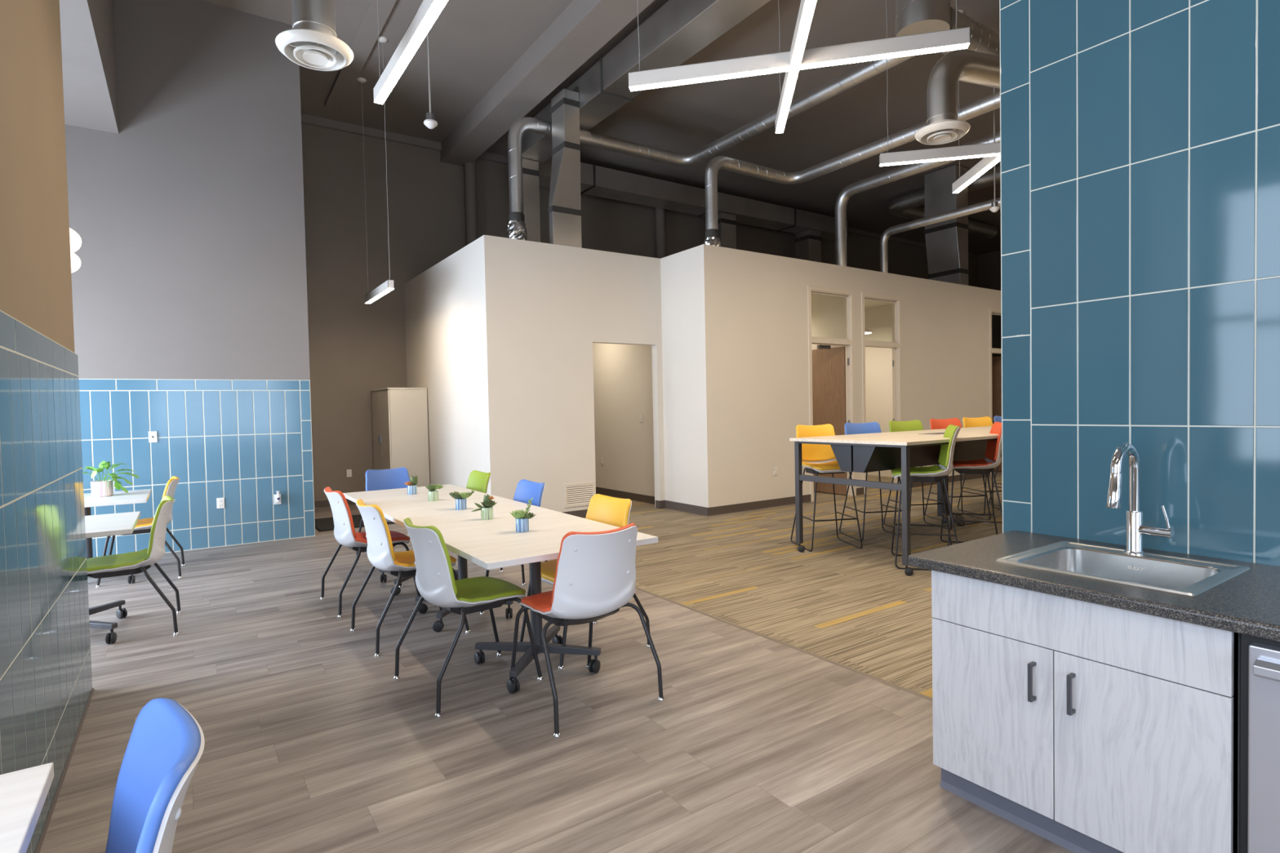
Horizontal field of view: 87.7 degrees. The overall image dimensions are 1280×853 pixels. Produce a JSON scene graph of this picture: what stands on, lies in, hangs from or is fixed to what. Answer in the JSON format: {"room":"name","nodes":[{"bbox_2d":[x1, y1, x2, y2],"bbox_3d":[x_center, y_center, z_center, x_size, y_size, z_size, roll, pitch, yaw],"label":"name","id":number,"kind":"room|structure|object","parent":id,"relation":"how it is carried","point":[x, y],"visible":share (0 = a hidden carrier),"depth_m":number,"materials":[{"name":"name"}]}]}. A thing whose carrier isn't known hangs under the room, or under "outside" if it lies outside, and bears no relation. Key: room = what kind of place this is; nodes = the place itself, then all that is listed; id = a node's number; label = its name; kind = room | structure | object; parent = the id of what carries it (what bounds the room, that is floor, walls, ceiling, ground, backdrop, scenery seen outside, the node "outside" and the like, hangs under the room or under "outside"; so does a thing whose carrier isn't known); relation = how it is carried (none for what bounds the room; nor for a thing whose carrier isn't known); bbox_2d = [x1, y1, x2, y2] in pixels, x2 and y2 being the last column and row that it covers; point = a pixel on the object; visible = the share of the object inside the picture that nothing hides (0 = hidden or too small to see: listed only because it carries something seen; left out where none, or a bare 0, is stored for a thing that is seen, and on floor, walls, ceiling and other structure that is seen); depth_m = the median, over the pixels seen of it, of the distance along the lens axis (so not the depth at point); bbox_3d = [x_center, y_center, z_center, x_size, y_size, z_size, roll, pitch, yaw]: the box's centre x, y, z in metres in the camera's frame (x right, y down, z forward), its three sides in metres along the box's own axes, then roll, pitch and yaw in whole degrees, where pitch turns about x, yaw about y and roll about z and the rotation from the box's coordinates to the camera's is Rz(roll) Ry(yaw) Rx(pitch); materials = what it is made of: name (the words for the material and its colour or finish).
{"room":"office break room","nodes":[
{"label":"office break room","id":0,"kind":"room"},
{"bbox_2d":[0,0,75,352],"bbox_3d":[-2.357,-1.549,2.403,0.160,5.920,2.360,-2,2,-34],"label":"wall","id":1,"kind":"structure","parent":0,"point":[36,278],"depth_m":2.65,"materials":[{"name":"beige paint"}]},
{"bbox_2d":[0,310,90,852],"bbox_3d":[-2.245,0.523,2.510,0.010,1.768,2.365,-2,2,-34],"label":"trim","id":2,"kind":"structure","parent":1,"relation":"attached to","point":[2,347],"depth_m":2.40,"materials":[{"name":"tile"}]},
{"bbox_2d":[0,311,92,852],"bbox_3d":[-2.244,0.523,2.516,0.003,1.762,2.367,-2,2,-34],"label":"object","id":3,"kind":"structure","parent":1,"relation":"attached to","point":[51,431],"depth_m":2.43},
{"bbox_2d":[35,687,94,852],"bbox_3d":[-2.225,1.400,2.542,0.014,0.012,2.375,-2,2,-34],"label":"trim","id":4,"kind":"structure","parent":1,"relation":"attached to","point":[49,817],"depth_m":2.64,"materials":[{"name":"rubber"}]},
{"bbox_2d":[69,227,81,273],"bbox_3d":[-4.657,-2.085,5.270,0.340,1.754,0.340,-2,2,-34],"label":"wall sconce","id":5,"kind":"object","parent":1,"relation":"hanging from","point":[75,239],"visible":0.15,"depth_m":5.30,"materials":[{"name":"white glass"}]},
{"bbox_2d":[59,0,118,133],"bbox_3d":[-4.549,-3.705,3.472,2.424,1.580,6.363,-2,2,-34],"label":"trim","id":6,"kind":"structure","parent":1,"relation":"attached to","point":[86,26],"depth_m":5.72,"materials":[{"name":"beige paint"}]},
{"bbox_2d":[64,0,315,518],"bbox_3d":[-5.640,-1.601,6.704,4.115,5.920,0.160,-2,2,-34],"label":"wall","id":7,"kind":"structure","parent":0,"point":[188,218],"depth_m":7.16,"materials":[{"name":"beige paint"}]},
{"bbox_2d":[79,379,314,557],"bbox_3d":[-5.570,0.442,6.675,4.145,1.825,0.005,-2,2,-34],"label":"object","id":8,"kind":"structure","parent":7,"relation":"attached to","point":[100,400],"depth_m":7.25,"materials":[{"name":"tile"}]},
{"bbox_2d":[79,378,315,556],"bbox_3d":[-5.553,0.440,6.691,4.113,1.838,0.006,-2,2,-34],"label":"trim","id":9,"kind":"structure","parent":7,"relation":"attached to","point":[300,390],"depth_m":7.25,"materials":[{"name":"tile"}]},
{"bbox_2d":[404,237,486,488],"bbox_3d":[-2.799,-0.542,9.530,0.120,3.530,3.414,-2,2,-34],"label":"wall","id":10,"kind":"structure","parent":0,"point":[444,332],"depth_m":9.08,"materials":[{"name":"beige paint"}]},
{"bbox_2d":[480,506,493,519],"bbox_3d":[-0.984,0.557,4.291,0.076,0.076,0.076,-2,2,-34],"label":"pot","id":11,"kind":"object","parent":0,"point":[486,513],"depth_m":4.26,"materials":[{"name":"ceramic"}]},
{"bbox_2d":[515,518,528,532],"bbox_3d":[-0.676,0.563,3.830,0.076,0.076,0.076,-2,2,-34],"label":"pot","id":12,"kind":"object","parent":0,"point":[522,524],"depth_m":3.80,"materials":[{"name":"ceramic"}]},
{"bbox_2d":[39,505,1074,852],"bbox_3d":[-2.098,1.426,2.826,6.215,0.060,16.200,-2,2,-34],"label":"floor","id":13,"kind":"structure","parent":0,"point":[754,744],"depth_m":2.95,"materials":[{"name":"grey wood"}]},
{"bbox_2d":[0,762,53,852],"bbox_3d":[-1.287,1.069,0.718,0.900,0.737,0.950,-2,2,-34],"label":"cafe table","id":14,"kind":"object","parent":13,"relation":"on","point":[24,793],"visible":1,"depth_m":1.21,"materials":[{"name":"white wood"}]},
{"bbox_2d":[84,511,140,644],"bbox_3d":[-3.823,1.020,4.338,0.900,0.737,0.950,-2,2,-34],"label":"cafe table","id":15,"kind":"object","parent":13,"relation":"on","point":[121,523],"visible":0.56,"depth_m":4.40,"materials":[{"name":"white laminate"}]},
{"bbox_2d":[84,488,151,583],"bbox_3d":[-4.869,0.999,5.875,0.900,0.737,0.990,-2,2,-34],"label":"cafe table","id":16,"kind":"object","parent":13,"relation":"on","point":[135,496],"visible":0.27,"depth_m":5.84,"materials":[{"name":"white laminate"}]},
{"bbox_2d":[82,461,139,497],"bbox_3d":[-4.810,0.466,6.004,0.484,0.319,0.287,-2,2,-34],"label":"trailing plant","id":17,"kind":"object","parent":16,"relation":"on","point":[100,488],"visible":0.94,"depth_m":5.96,"materials":[{"name":"green plant"}]},
{"bbox_2d":[86,495,182,635],"bbox_3d":[-3.465,0.938,4.465,0.615,0.880,0.616,-2,2,-33],"label":"chair","id":18,"kind":"object","parent":13,"relation":"on","point":[138,562],"visible":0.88,"depth_m":4.39,"materials":[{"name":"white plastic"}]},
{"bbox_2d":[95,475,185,587],"bbox_3d":[-4.510,0.916,6.028,0.615,0.880,0.616,-2,2,-32],"label":"chair","id":19,"kind":"object","parent":13,"relation":"on","point":[143,526],"visible":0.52,"depth_m":5.97,"materials":[{"name":"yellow plastic"}]},
{"bbox_2d":[105,697,204,852],"bbox_3d":[-1.022,0.983,1.036,0.615,0.880,0.616,-2,2,-39],"label":"chair","id":20,"kind":"object","parent":13,"relation":"on","point":[165,748],"visible":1,"depth_m":1.23,"materials":[{"name":"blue plastic"}]},
{"bbox_2d":[315,514,394,532],"bbox_3d":[-3.523,1.243,8.990,1.600,0.022,1.000,-2,2,-34],"label":"floor mat","id":21,"kind":"object","parent":13,"relation":"on","point":[326,524],"visible":0.24,"depth_m":8.61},
{"bbox_2d":[320,486,420,617],"bbox_3d":[-2.067,0.892,5.102,0.615,0.880,0.616,-2,2,-36],"label":"chair","id":22,"kind":"object","parent":13,"relation":"on","point":[344,534],"visible":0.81,"depth_m":4.87,"materials":[{"name":"white plastic"}]},
{"bbox_2d":[355,466,409,559],"bbox_3d":[-2.374,0.860,6.477,0.616,0.880,0.615,-2,2,-38],"label":"chair","id":23,"kind":"object","parent":13,"relation":"on","point":[393,478],"visible":0.3,"depth_m":6.64,"materials":[{"name":"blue plastic"}]},
{"bbox_2d":[370,387,429,487],"bbox_3d":[-3.701,0.322,10.254,0.585,1.800,1.066,-2,2,-34],"label":"storage cabinet","id":24,"kind":"object","parent":13,"relation":"on","point":[400,433],"visible":0.75,"depth_m":9.86,"materials":[{"name":"beige metal"}]},
{"bbox_2d":[350,498,471,657],"bbox_3d":[-1.498,0.901,4.328,0.615,0.880,0.616,-2,2,-36],"label":"chair","id":25,"kind":"object","parent":13,"relation":"on","point":[381,554],"visible":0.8,"depth_m":4.09,"materials":[{"name":"white plastic"}]},
{"bbox_2d":[393,517,543,717],"bbox_3d":[-0.912,0.911,3.535,0.615,0.880,0.616,-2,2,-38],"label":"chair","id":26,"kind":"object","parent":13,"relation":"on","point":[436,584],"visible":0.99,"depth_m":3.35,"materials":[{"name":"white plastic"}]},
{"bbox_2d":[466,470,503,572],"bbox_3d":[-1.644,0.859,5.982,0.615,0.880,0.616,-2,2,-36],"label":"chair","id":27,"kind":"object","parent":13,"relation":"on","point":[478,481],"visible":0.23,"depth_m":6.14,"materials":[{"name":"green plastic"}]},
{"bbox_2d":[342,484,657,693],"bbox_3d":[-1.249,0.957,4.725,0.960,0.737,3.405,-2,2,-34],"label":"dining table","id":28,"kind":"object","parent":13,"relation":"on","point":[495,543],"visible":0.76,"depth_m":3.90,"materials":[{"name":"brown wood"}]},
{"bbox_2d":[404,475,417,494],"bbox_3d":[-1.950,0.498,5.671,0.114,0.156,0.090,-1,2,0],"label":"potted succulent","id":29,"kind":"object","parent":28,"relation":"on","point":[412,485],"visible":1,"depth_m":5.65,"materials":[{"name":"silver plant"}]},
{"bbox_2d":[425,484,444,501],"bbox_3d":[-1.609,0.518,5.226,0.149,0.127,0.108,-1,2,0],"label":"potted succulent","id":30,"kind":"object","parent":28,"relation":"on","point":[433,494],"visible":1,"depth_m":5.20,"materials":[{"name":"green plant"}]},
{"bbox_2d":[428,490,438,501],"bbox_3d":[-1.621,0.544,5.231,0.076,0.076,0.076,-2,2,-34],"label":"pot","id":31,"kind":"object","parent":30,"relation":"on","point":[433,495],"depth_m":5.20,"materials":[{"name":"ceramic"}]},
{"bbox_2d":[448,490,474,510],"bbox_3d":[-1.268,0.522,4.738,0.178,0.132,0.135,-1,2,0],"label":"potted succulent","id":32,"kind":"object","parent":28,"relation":"on","point":[460,498],"visible":1,"depth_m":4.71,"materials":[{"name":"green plant"}]},
{"bbox_2d":[455,498,466,510],"bbox_3d":[-1.273,0.550,4.742,0.076,0.076,0.076,-2,2,-34],"label":"pot","id":33,"kind":"object","parent":32,"relation":"on","point":[460,504],"depth_m":4.71,"materials":[{"name":"ceramic"}]},
{"bbox_2d":[471,493,497,519],"bbox_3d":[-0.999,0.516,4.285,0.163,0.158,0.097,-1,2,0],"label":"potted succulent","id":34,"kind":"object","parent":28,"relation":"on","point":[486,512],"visible":1,"depth_m":4.26,"materials":[{"name":"green plant"}]},
{"bbox_2d":[509,497,535,532],"bbox_3d":[-0.676,0.508,3.828,0.144,0.186,0.114,-2,2,-24],"label":"potted succulent","id":35,"kind":"object","parent":28,"relation":"on","point":[522,517],"visible":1,"depth_m":3.80,"materials":[{"name":"green plant"}]},
{"bbox_2d":[480,479,547,614],"bbox_3d":[-1.028,0.872,5.059,0.615,0.880,0.616,-2,2,-36],"label":"chair","id":36,"kind":"object","parent":13,"relation":"on","point":[526,490],"visible":0.22,"depth_m":5.23,"materials":[{"name":"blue plastic"}]},
{"bbox_2d":[519,493,649,669],"bbox_3d":[-0.361,0.886,4.043,0.615,0.880,0.616,-2,2,-38],"label":"chair","id":37,"kind":"object","parent":13,"relation":"on","point":[613,511],"visible":0.26,"depth_m":4.08,"materials":[{"name":"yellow plastic"}]},
{"bbox_2d":[509,522,664,737],"bbox_3d":[-0.310,0.905,3.315,0.616,0.880,0.615,-2,2,-36],"label":"chair","id":38,"kind":"object","parent":13,"relation":"on","point":[595,577],"visible":1,"depth_m":3.10,"materials":[{"name":"white plastic"}]},
{"bbox_2d":[635,586,932,702],"bbox_3d":[1.482,1.312,3.083,0.032,0.005,11.800,-2,2,-34],"label":"trim","id":39,"kind":"structure","parent":13,"relation":"on","point":[869,676],"depth_m":3.87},
{"bbox_2d":[931,570,1240,852],"bbox_3d":[1.596,0.921,2.287,0.776,0.826,0.852,-2,2,-34],"label":"base cabinet","id":40,"kind":"object","parent":13,"relation":"on","point":[1084,726],"visible":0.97,"depth_m":2.02,"materials":[{"name":"grey wood"}]},
{"bbox_2d":[907,530,1279,641],"bbox_3d":[2.149,0.501,1.456,0.772,0.038,2.978,-2,2,-34],"label":"countertop","id":41,"kind":"structure","parent":40,"relation":"on","point":[1247,603],"depth_m":2.02,"materials":[{"name":"stone"}]},
{"bbox_2d":[995,541,1249,595],"bbox_3d":[1.628,0.551,2.271,0.517,0.174,0.566,-2,2,-34],"label":"sink","id":42,"kind":"object","parent":41,"relation":"in","point":[1172,574],"visible":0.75,"depth_m":2.36,"materials":[{"name":"silver metal"}]},
{"bbox_2d":[1106,443,1173,555],"bbox_3d":[1.746,0.261,2.334,0.222,0.404,0.143,-2,2,-34],"label":"kitchen faucet","id":43,"kind":"object","parent":41,"relation":"on","point":[1135,528],"visible":1,"depth_m":2.39,"materials":[{"name":"silver metal"}]},
{"bbox_2d":[1240,633,1279,852],"bbox_3d":[2.004,0.932,1.660,0.792,0.822,0.628,-2,2,-34],"label":"dishwasher","id":44,"kind":"object","parent":13,"relation":"on","point":[1260,801],"visible":0.99,"depth_m":1.68,"materials":[{"name":"silver metal"}]},
{"bbox_2d":[480,235,665,512],"bbox_3d":[-0.782,-0.562,8.765,2.595,3.530,0.120,-2,2,-34],"label":"wall","id":45,"kind":"structure","parent":0,"point":[545,306],"depth_m":8.48,"materials":[{"name":"beige paint"}]},
{"bbox_2d":[562,509,587,518],"bbox_3d":[-1.177,1.165,8.436,1.460,0.112,0.018,-2,2,-34],"label":"baseboard","id":46,"kind":"structure","parent":45,"relation":"attached to","point":[581,513],"depth_m":8.69,"materials":[{"name":"rubber"}]},
{"bbox_2d":[564,481,595,507],"bbox_3d":[-0.782,0.888,8.702,0.448,0.304,0.012,-2,2,-34],"label":"air vent","id":47,"kind":"object","parent":45,"relation":"in","point":[580,494],"visible":0.8,"depth_m":8.69,"materials":[{"name":"metal"}]},
{"bbox_2d":[201,0,1000,254],"bbox_3d":[5.087,-4.883,7.628,23.900,0.150,16.200,-2,2,-34],"label":"ceiling","id":48,"kind":"structure","parent":0,"point":[473,44],"depth_m":9.66,"materials":[{"name":"paint"}]},
{"bbox_2d":[275,0,353,71],"bbox_3d":[-2.115,-3.468,4.271,0.456,2.198,0.456,-2,2,-34],"label":"ceiling vent","id":49,"kind":"object","parent":48,"relation":"in","point":[313,42],"visible":1,"depth_m":4.21,"materials":[{"name":"metal"}]},
{"bbox_2d":[324,0,396,111],"bbox_3d":[-0.932,-4.576,4.504,0.220,0.045,12.600,-2,2,-34],"label":"trim","id":50,"kind":"structure","parent":48,"relation":"attached to","point":[366,37],"depth_m":8.12,"materials":[{"name":"paint"}]},
{"bbox_2d":[373,0,448,104],"bbox_3d":[-1.415,-3.568,4.268,0.124,2.026,2.440,-2,2,-34],"label":"linear pendant","id":51,"kind":"object","parent":48,"relation":"hanging from","point":[428,12],"visible":1,"depth_m":4.55,"materials":[{"name":"white metal"}]},
{"bbox_2d":[423,31,437,128],"bbox_3d":[-1.801,-3.574,5.645,0.116,2.075,0.116,-2,2,-34],"label":"sensor","id":52,"kind":"object","parent":48,"relation":"attached to","point":[430,122],"visible":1,"depth_m":5.65,"materials":[{"name":"white plastic"}]},
{"bbox_2d":[440,0,653,166],"bbox_3d":[0.548,-4.516,5.855,0.460,0.300,13.166,-2,2,-34],"label":"beam","id":53,"kind":"structure","parent":48,"relation":"attached to","point":[584,27],"depth_m":8.33,"materials":[{"name":"paint"}]},
{"bbox_2d":[628,0,969,133],"bbox_3d":[1.107,-3.634,4.822,1.690,2.029,1.927,-2,2,-35],"label":"pendant","id":54,"kind":"object","parent":48,"relation":"hanging from","point":[797,58],"visible":1,"depth_m":4.83,"materials":[{"name":"white metal"}]},
{"bbox_2d":[895,0,950,36],"bbox_3d":[2.809,-4.322,6.616,0.500,0.835,0.523,-2,2,-34],"label":"duct","id":55,"kind":"object","parent":48,"relation":"hanging from","point":[912,16],"visible":0.79,"depth_m":6.46,"materials":[{"name":"metal"}]},
{"bbox_2d":[939,6,999,56],"bbox_3d":[4.700,-4.138,7.920,4.067,0.380,0.387,-2,2,-34],"label":"duct","id":56,"kind":"object","parent":55,"relation":"attached to","point":[983,39],"visible":0.16,"depth_m":6.91,"materials":[{"name":"metal"}]},
{"bbox_2d":[879,0,999,193],"bbox_3d":[3.201,-3.746,7.316,1.256,2.028,1.272,-1,2,12],"label":"pendant","id":57,"kind":"object","parent":48,"relation":"hanging from","point":[990,151],"visible":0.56,"depth_m":6.82,"materials":[{"name":"white metal"}]},
{"bbox_2d":[888,165,1000,238],"bbox_3d":[8.769,-4.819,13.249,4.307,0.300,6.157,-2,2,-34],"label":"duct","id":58,"kind":"object","parent":48,"relation":"hanging from","point":[907,206],"visible":0.32,"depth_m":14.22,"materials":[{"name":"metal"}]},
{"bbox_2d":[989,87,999,212],"bbox_3d":[4.373,-3.732,8.229,0.116,2.155,0.116,-2,2,-34],"label":"sensor","id":59,"kind":"object","parent":48,"relation":"attached to","point":[994,208],"visible":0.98,"depth_m":8.23,"materials":[{"name":"white plastic"}]},
{"bbox_2d":[592,342,654,496],"bbox_3d":[-0.565,-0.515,11.050,0.120,3.300,3.414,-2,2,-34],"label":"wall","id":60,"kind":"structure","parent":0,"point":[623,392],"depth_m":10.50,"materials":[{"name":"beige paint"}]},
{"bbox_2d":[595,486,654,504],"bbox_3d":[-0.571,1.081,11.029,0.018,0.112,3.348,-2,2,-34],"label":"baseboard","id":61,"kind":"structure","parent":60,"relation":"attached to","point":[619,494],"depth_m":10.51,"materials":[{"name":"rubber"}]},
{"bbox_2d":[301,123,977,501],"bbox_3d":[0.752,-1.939,14.174,23.700,5.920,0.300,-2,2,-34],"label":"wall","id":62,"kind":"structure","parent":0,"point":[357,348],"depth_m":10.65,"materials":[{"name":"paint"}]},
{"bbox_2d":[314,498,355,508],"bbox_3d":[-5.215,1.206,9.964,3.500,0.112,0.018,-2,2,-34],"label":"baseboard","id":63,"kind":"structure","parent":62,"relation":"attached to","point":[322,504],"depth_m":10.22,"materials":[{"name":"rubber"}]},
{"bbox_2d":[364,268,394,303],"label":"linear pendant","id":64,"kind":"object","parent":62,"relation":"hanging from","point":[384,288],"depth_m":8.40,"materials":[{"name":"white metal"}]},
{"bbox_2d":[301,113,974,257],"bbox_3d":[1.746,-4.873,14.588,20.400,0.120,0.066,-2,2,-34],"label":"trim ledge","id":65,"kind":"object","parent":62,"relation":"attached to","point":[305,118],"visible":0.36,"depth_m":10.78,"materials":[{"name":"paint"}]},
{"bbox_2d":[660,245,702,506],"bbox_3d":[0.574,-0.602,9.184,0.120,3.530,0.951,-2,2,-34],"label":"wall","id":66,"kind":"structure","parent":0,"point":[679,277],"depth_m":9.08,"materials":[{"name":"beige paint"}]},
{"bbox_2d":[603,471,1002,697],"bbox_3d":[7.779,1.037,9.541,17.685,0.060,16.200,-2,2,-34],"label":"floor","id":67,"kind":"structure","parent":0,"point":[840,602],"depth_m":5.75,"materials":[{"name":"brown carpet"}]},
{"bbox_2d":[464,160,477,245],"bbox_3d":[-2.831,-1.788,11.391,0.190,5.920,0.190,-2,2,-34],"label":"steel column","id":68,"kind":"structure","parent":67,"relation":"on","point":[470,186],"depth_m":11.26,"materials":[{"name":"metal"}]},
{"bbox_2d":[654,207,666,258],"bbox_3d":[0.458,-1.918,13.628,0.200,5.920,0.200,-2,2,-34],"label":"steel column","id":69,"kind":"structure","parent":67,"relation":"on","point":[660,212],"depth_m":13.49,"materials":[{"name":"metal"}]},
{"bbox_2d":[791,423,862,551],"bbox_3d":[1.863,0.594,6.741,0.539,1.226,0.565,-1,2,-9],"label":"bar stool","id":70,"kind":"object","parent":67,"relation":"on","point":[816,459],"visible":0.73,"depth_m":6.89,"materials":[{"name":"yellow plastic"}]},
{"bbox_2d":[839,422,902,541],"bbox_3d":[2.499,0.569,7.174,0.539,1.226,0.565,-1,2,-9],"label":"bar stool","id":71,"kind":"object","parent":67,"relation":"on","point":[871,427],"visible":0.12,"depth_m":7.36,"materials":[{"name":"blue plastic"}]},
{"bbox_2d":[789,426,1001,575],"bbox_3d":[3.915,0.591,7.381,5.070,1.110,1.275,-2,2,-34],"label":"table","id":72,"kind":"object","parent":67,"relation":"on","point":[904,450],"visible":0.58,"depth_m":6.09,"materials":[{"name":"laminate"}]},
{"bbox_2d":[883,419,952,530],"bbox_3d":[3.152,0.543,7.618,0.539,1.226,0.565,-1,2,-9],"label":"bar stool","id":73,"kind":"object","parent":67,"relation":"on","point":[911,425],"visible":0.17,"depth_m":7.81,"materials":[{"name":"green plastic"}]},
{"bbox_2d":[891,424,960,570],"bbox_3d":[2.528,0.604,5.895,0.565,1.226,0.539,-1,2,17],"label":"bar stool","id":74,"kind":"object","parent":67,"relation":"on","point":[935,473],"visible":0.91,"depth_m":5.75,"materials":[{"name":"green plastic"}]},
{"bbox_2d":[924,417,991,522],"bbox_3d":[3.868,0.513,8.165,0.539,1.226,0.565,-1,2,-9],"label":"bar stool","id":75,"kind":"object","parent":67,"relation":"on","point":[935,424],"visible":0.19,"depth_m":8.34,"materials":[{"name":"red plastic"}]},
{"bbox_2d":[940,422,1002,546],"bbox_3d":[3.238,0.574,6.450,0.565,1.226,0.539,-1,2,17],"label":"bar stool","id":76,"kind":"object","parent":67,"relation":"on","point":[993,460],"visible":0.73,"depth_m":6.33,"materials":[{"name":"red plastic"}]},
{"bbox_2d":[957,416,1002,515],"bbox_3d":[4.479,0.489,8.581,0.539,1.226,0.565,-1,2,-9],"label":"bar stool","id":77,"kind":"object","parent":67,"relation":"on","point":[967,422],"visible":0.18,"depth_m":8.77,"materials":[{"name":"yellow plastic"}]},
{"bbox_2d":[697,244,1000,507],"bbox_3d":[6.158,-0.803,12.334,12.905,3.530,0.120,-2,2,-34],"label":"wall","id":78,"kind":"structure","parent":0,"point":[753,306],"depth_m":9.45,"materials":[{"name":"beige paint"}]},
{"bbox_2d":[655,494,811,516],"bbox_3d":[1.365,1.080,9.645,2.063,0.112,1.059,-2,2,-34],"label":"baseboard","id":79,"kind":"structure","parent":78,"relation":"attached to","point":[725,509],"depth_m":9.15,"materials":[{"name":"rubber"}]},
{"bbox_2d":[807,284,856,502],"bbox_3d":[2.631,-0.497,10.440,1.029,3.168,0.979,-2,2,-34],"label":"door","id":80,"kind":"structure","parent":78,"relation":"in","point":[830,310],"depth_m":10.31,"materials":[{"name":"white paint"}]},
{"bbox_2d":[861,292,902,493],"bbox_3d":[3.872,-0.532,10.779,1.014,3.168,0.144,-2,2,-34],"label":"door frame","id":81,"kind":"structure","parent":78,"relation":"in","point":[881,314],"depth_m":10.82,"materials":[{"name":"white paint"}]},
{"bbox_2d":[910,472,990,488],"bbox_3d":[5.486,0.935,11.817,2.710,0.112,0.018,-2,2,-34],"label":"baseboard","id":82,"kind":"structure","parent":78,"relation":"attached to","point":[968,477],"depth_m":11.95,"materials":[{"name":"rubber"}]},
{"bbox_2d":[989,308,1002,476],"bbox_3d":[6.749,-0.659,13.240,1.044,3.168,0.979,-2,2,-34],"label":"door frame","id":83,"kind":"structure","parent":78,"relation":"in","point":[995,322],"depth_m":12.85,"materials":[{"name":"white paint"}]},
{"bbox_2d":[865,346,893,477],"bbox_3d":[4.596,-0.681,13.219,0.100,3.300,3.099,-2,2,-34],"label":"wall","id":84,"kind":"structure","parent":0,"point":[878,361],"depth_m":13.01,"materials":[{"name":"beige paint"}]},
{"bbox_2d":[977,250,1000,290],"bbox_3d":[14.902,-2.234,14.344,0.300,5.920,15.800,-2,2,-34],"label":"wall","id":85,"kind":"structure","parent":0,"point":[988,264],"depth_m":20.23,"materials":[{"name":"paint"}]},
{"bbox_3d":[3.842,-2.363,13.449,15.380,0.080,4.365,-2,2,-34],"label":"ceiling","id":86,"kind":"structure","parent":0,"visible":0},
{"bbox_2d":[522,158,540,242],"bbox_3d":[-1.803,-3.220,10.704,0.312,2.010,0.312,-2,2,-34],"label":"duct","id":87,"kind":"object","parent":86,"relation":"on","point":[531,172],"visible":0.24,"depth_m":10.58,"materials":[{"name":"metal"}]},
{"bbox_2d":[548,88,582,248],"bbox_3d":[-1.060,-3.289,8.850,0.440,2.220,0.370,-2,2,-34],"label":"duct","id":88,"kind":"object","parent":86,"relation":"on","point":[565,212],"visible":0.79,"depth_m":8.73,"materials":[{"name":"metal"}]},
{"bbox_2d":[506,54,916,240],"bbox_3d":[0.661,-3.185,8.026,3.150,1.992,4.284,-2,2,-34],"label":"duct","id":89,"kind":"object","parent":86,"relation":"on","point":[516,226],"visible":0.84,"depth_m":8.83,"materials":[{"name":"metal"}]},
{"bbox_2d":[521,0,770,165],"bbox_3d":[1.196,-4.370,6.258,0.469,0.424,11.100,-2,2,-34],"label":"duct","id":90,"kind":"object","parent":89,"relation":"attached to","point":[678,29],"visible":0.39,"depth_m":7.63,"materials":[{"name":"metal"}]},
{"bbox_2d":[718,212,736,248],"bbox_3d":[1.719,-3.364,13.825,0.412,1.980,0.412,-2,2,-34],"label":"duct","id":91,"kind":"object","parent":86,"relation":"on","point":[726,222],"visible":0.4,"depth_m":13.62,"materials":[{"name":"metal"}]},
{"bbox_2d":[538,155,848,239],"bbox_3d":[1.373,-4.537,13.573,8.180,0.384,0.524,-2,2,-34],"label":"duct","id":92,"kind":"object","parent":91,"relation":"attached to","point":[595,180],"visible":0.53,"depth_m":13.02,"materials":[{"name":"metal"}]},
{"bbox_2d":[795,229,821,262],"bbox_3d":[3.868,-3.449,15.286,0.412,1.980,0.412,-2,2,-34],"label":"duct","id":93,"kind":"object","parent":86,"relation":"on","point":[808,242],"visible":0.48,"depth_m":15.12,"materials":[{"name":"metal"}]},
{"bbox_2d":[703,90,999,246],"bbox_3d":[3.004,-2.976,7.536,1.828,1.506,5.154,-2,2,-34],"label":"duct","id":94,"kind":"object","parent":86,"relation":"on","point":[989,103],"visible":0.58,"depth_m":9.05,"materials":[{"name":"metal"}]},
{"bbox_2d":[915,49,999,145],"bbox_3d":[3.373,-2.964,6.086,2.019,0.855,0.443,-2,2,-20],"label":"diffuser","id":95,"kind":"object","parent":94,"relation":"attached to","point":[944,126],"visible":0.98,"depth_m":5.76,"materials":[{"name":"metal"}]},
{"bbox_2d":[835,131,999,266],"bbox_3d":[4.590,-3.029,8.591,0.183,1.488,5.115,-2,2,-34],"label":"duct","id":96,"kind":"object","parent":86,"relation":"on","point":[905,171],"visible":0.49,"depth_m":10.14,"materials":[{"name":"metal"}]},
{"bbox_2d":[880,196,1000,272],"bbox_3d":[5.229,-2.819,9.620,0.137,0.986,4.091,-2,2,-34],"label":"duct","id":97,"kind":"object","parent":86,"relation":"on","point":[984,206],"visible":0.52,"depth_m":10.56,"materials":[{"name":"metal"}]},
{"bbox_2d":[924,164,968,285],"bbox_3d":[5.969,-3.696,12.992,0.422,2.516,0.662,-2,2,-34],"label":"duct","id":98,"kind":"object","parent":86,"relation":"on","point":[947,241],"visible":0.71,"depth_m":12.82,"materials":[{"name":"metal"}]},
{"bbox_3d":[3.188,-1.614,0.654,0.160,5.920,5.530,-2,2,-34],"label":"wall","id":99,"kind":"structure","parent":0,"visible":0},
{"bbox_2d":[999,0,1279,563],"bbox_3d":[3.118,-1.662,0.606,0.006,5.820,5.532,-2,2,-34],"label":"trim","id":100,"kind":"structure","parent":99,"relation":"attached to","point":[1188,287],"depth_m":2.51,"materials":[{"name":"tile"}]},
{"bbox_2d":[1000,0,1279,566],"bbox_3d":[3.115,-1.661,0.603,0.006,5.814,5.524,-2,2,-34],"label":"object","id":101,"kind":"structure","parent":99,"relation":"attached to","point":[1223,32],"depth_m":2.49,"materials":[{"name":"tile"}]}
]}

